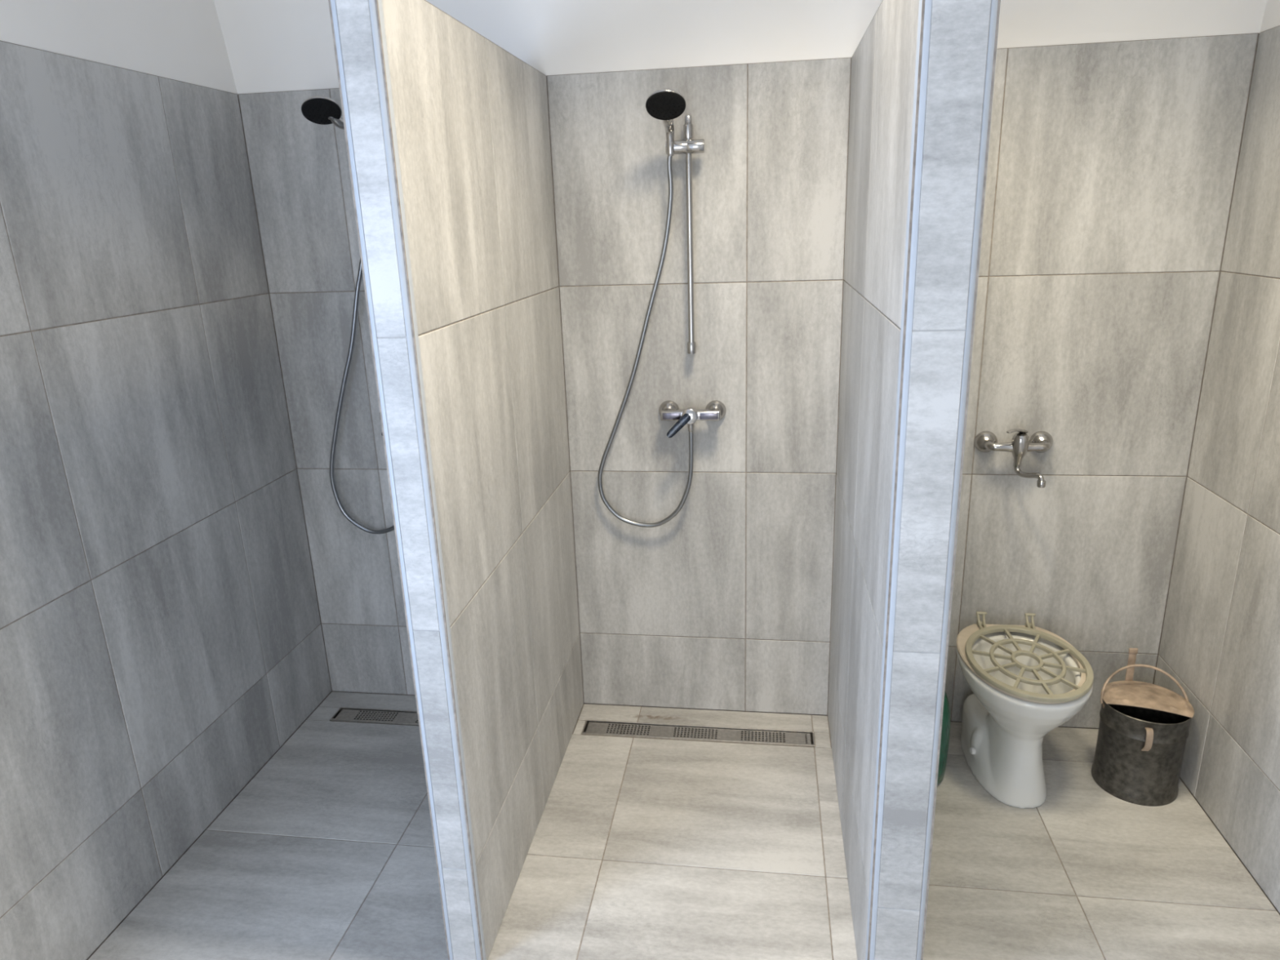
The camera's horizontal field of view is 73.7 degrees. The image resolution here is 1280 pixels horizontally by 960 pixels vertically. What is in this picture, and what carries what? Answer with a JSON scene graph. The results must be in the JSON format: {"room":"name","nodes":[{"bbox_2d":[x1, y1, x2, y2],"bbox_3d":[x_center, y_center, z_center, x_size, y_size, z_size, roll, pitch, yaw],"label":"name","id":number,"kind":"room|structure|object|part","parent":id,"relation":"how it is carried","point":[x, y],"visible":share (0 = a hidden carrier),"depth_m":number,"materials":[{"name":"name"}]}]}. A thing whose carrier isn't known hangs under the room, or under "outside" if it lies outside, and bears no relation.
{"room":"shared shower room","nodes":[
{"label":"shared shower room","id":0,"kind":"room"},
{"bbox_2d":[0,0,331,959],"bbox_3d":[-1.515,-0.035,1.338,0.120,2.870,3.450,1,17,8],"label":"wall","id":1,"kind":"structure","parent":0,"point":[162,642],"depth_m":2.21,"materials":[{"name":"tile"}]},
{"bbox_2d":[328,0,583,959],"bbox_3d":[-0.367,-0.017,2.286,0.092,2.104,1.185,1,17,8],"label":"wall","id":2,"kind":"structure","parent":0,"point":[471,116],"depth_m":1.95,"materials":[{"name":"tile"}]},
{"bbox_2d":[330,0,453,959],"bbox_3d":[-0.486,0.155,1.739,0.016,2.104,0.016,1,17,8],"label":"trim","id":3,"kind":"structure","parent":2,"relation":"attached to","point":[332,2],"depth_m":1.66,"materials":[{"name":"silver metal"}]},
{"bbox_2d":[368,0,485,959],"bbox_3d":[-0.411,0.156,1.728,0.016,2.104,0.016,1,17,8],"label":"trim","id":4,"kind":"structure","parent":2,"relation":"attached to","point":[371,2],"depth_m":1.65,"materials":[{"name":"silver metal"}]},
{"bbox_2d":[88,691,1279,959],"bbox_3d":[0.028,1.361,1.544,3.103,0.120,3.450,1,17,8],"label":"floor","id":5,"kind":"structure","parent":0,"point":[640,848],"depth_m":2.33,"materials":[{"name":"tile"}]},
{"bbox_2d":[329,706,418,725],"bbox_3d":[-0.722,0.879,3.066,0.790,0.050,0.087,1,17,8],"label":"floor drain","id":6,"kind":"object","parent":5,"relation":"in","point":[378,716],"visible":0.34,"depth_m":3.10,"materials":[{"name":"metal"}]},
{"bbox_2d":[581,720,814,747],"bbox_3d":[0.196,0.888,2.933,0.791,0.050,0.087,1,17,8],"label":"floor drain","id":7,"kind":"object","parent":5,"relation":"in","point":[591,727],"visible":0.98,"depth_m":2.93,"materials":[{"name":"metal"}]},
{"bbox_2d":[937,690,950,784],"bbox_3d":[0.846,0.734,2.628,0.210,0.389,0.210,1,17,8],"label":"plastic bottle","id":8,"kind":"object","parent":5,"relation":"on","point":[944,741],"visible":0.09,"depth_m":2.57,"materials":[{"name":"green plastic"}]},
{"bbox_2d":[955,611,1093,808],"bbox_3d":[1.140,0.704,2.577,0.361,0.457,0.499,1,17,8],"label":"toilet","id":9,"kind":"object","parent":5,"relation":"on","point":[1027,681],"visible":1,"depth_m":2.51,"materials":[{"name":"white ceramic"}]},
{"bbox_3d":[1.129,0.533,2.513,0.349,0.012,0.453,1,17,8],"label":"seat","id":10,"kind":"part","parent":9,"relation":"part of","materials":[{"name":"beige plastic"}]},
{"bbox_3d":[1.130,0.527,2.491,0.333,0.012,0.433,1,17,8],"label":"lattice lid","id":11,"kind":"part","parent":9,"relation":"part of","materials":[{"name":"beige plastic"}]},
{"bbox_2d":[1091,648,1194,806],"bbox_3d":[1.502,0.734,2.550,0.236,0.392,0.238,-13,20,-32],"label":"pail","id":12,"kind":"object","parent":5,"relation":"on","point":[1143,732],"visible":1,"depth_m":2.50,"materials":[{"name":"grey metal"}]},
{"bbox_3d":[1.502,0.619,2.546,0.248,0.115,0.078,1,17,8],"label":"bail handle","id":13,"kind":"part","parent":12,"relation":"part of","materials":[{"name":"beige metal"}]},
{"bbox_3d":[1.501,0.642,2.543,0.239,0.019,0.196,1,17,8],"label":"half lid","id":14,"kind":"part","parent":12,"relation":"part of","materials":[{"name":"beige wood"}]},
{"bbox_2d":[213,0,1266,728],"bbox_3d":[0.205,-0.490,2.629,3.103,2.870,0.257,1,17,8],"label":"wall","id":15,"kind":"structure","parent":0,"point":[1117,129],"depth_m":2.62,"materials":[{"name":"tile"}]},
{"bbox_2d":[665,115,704,354],"bbox_3d":[0.142,-0.721,2.552,0.110,0.683,0.076,1,17,8],"label":"shower rail","id":16,"kind":"object","parent":15,"relation":"attached to","point":[688,146],"visible":0.97,"depth_m":2.51,"materials":[{"name":"silver metal"}]},
{"bbox_2d":[597,88,693,527],"bbox_3d":[-0.009,-0.442,2.563,0.326,1.313,0.214,1,17,8],"label":"shower","id":17,"kind":"object","parent":16,"relation":"attached to","point":[666,104],"visible":1,"depth_m":2.58,"materials":[{"name":"silver metal"}]},
{"bbox_3d":[0.079,-1.004,2.383,0.036,0.112,0.124,1,17,8],"label":"handle","id":18,"kind":"part","parent":17,"relation":"part of","materials":[{"name":"silver metal"}]},
{"bbox_3d":[0.149,-0.717,2.549,0.019,0.646,0.019,1,17,8],"label":"rail","id":19,"kind":"part","parent":16,"relation":"part of","materials":[{"name":"silver metal"}]},
{"bbox_2d":[658,400,726,437],"bbox_3d":[0.160,-0.192,2.687,0.217,0.092,0.135,1,17,8],"label":"shower mixer","id":20,"kind":"object","parent":15,"relation":"attached to","point":[668,411],"visible":1,"depth_m":2.67,"materials":[{"name":"silver metal"}]},
{"bbox_3d":[0.120,-0.168,2.645,0.078,0.074,0.014,-4,17,-6],"label":"lever","id":21,"kind":"part","parent":20,"relation":"part of","materials":[{"name":"silver metal"}]},
{"bbox_2d":[973,428,1053,488],"bbox_3d":[1.140,-0.078,2.559,0.230,0.160,0.169,1,17,8],"label":"tap","id":22,"kind":"object","parent":15,"relation":"attached to","point":[1041,442],"visible":1,"depth_m":2.57,"materials":[{"name":"silver metal"}]},
{"bbox_3d":[1.118,-0.144,2.537,0.085,0.020,0.031,-12,20,-30],"label":"lever","id":23,"kind":"part","parent":22,"relation":"part of","materials":[{"name":"silver metal"}]},
{"bbox_3d":[1.163,-0.014,2.547,0.024,0.043,0.124,-7,18,-15],"label":"spout","id":24,"kind":"part","parent":22,"relation":"part of","materials":[{"name":"silver metal"}]},
{"bbox_2d":[827,0,1000,959],"bbox_3d":[0.604,-0.005,2.138,0.120,2.104,1.199,1,17,8],"label":"wall","id":25,"kind":"structure","parent":0,"point":[883,63],"depth_m":1.65,"materials":[{"name":"tile"}]},
{"bbox_2d":[865,0,932,959],"bbox_3d":[0.469,0.170,1.587,0.016,2.104,0.016,1,17,8],"label":"trim","id":26,"kind":"structure","parent":25,"relation":"attached to","point":[927,13],"depth_m":1.51,"materials":[{"name":"silver metal"}]},
{"bbox_2d":[916,0,1000,959],"bbox_3d":[0.572,0.171,1.572,0.016,2.104,0.016,1,17,8],"label":"trim","id":27,"kind":"structure","parent":25,"relation":"attached to","point":[994,2],"depth_m":1.49,"materials":[{"name":"silver metal"}]},
{"bbox_2d":[1153,0,1279,914],"bbox_3d":[1.476,-0.004,0.902,0.120,2.870,3.450,1,17,8],"label":"wall","id":28,"kind":"structure","parent":0,"point":[1220,638],"depth_m":2.30,"materials":[{"name":"tile"}]},
{"bbox_3d":[-0.784,-0.749,2.681,0.110,0.723,0.076,1,17,8],"label":"shower rail","id":29,"kind":"object","parent":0,"visible":0},
{"bbox_2d":[301,95,394,533],"bbox_3d":[-0.939,-0.449,2.705,0.333,1.392,0.194,1,17,8],"label":"shower","id":30,"kind":"object","parent":29,"relation":"attached to","point":[318,109],"visible":0.66,"depth_m":2.75,"materials":[{"name":"silver metal"}]},
{"bbox_3d":[-0.877,-1.053,2.518,0.128,0.108,0.036,-18,23,-42],"label":"handle","id":31,"kind":"part","parent":30,"relation":"part of","materials":[{"name":"silver metal"}]}
]}

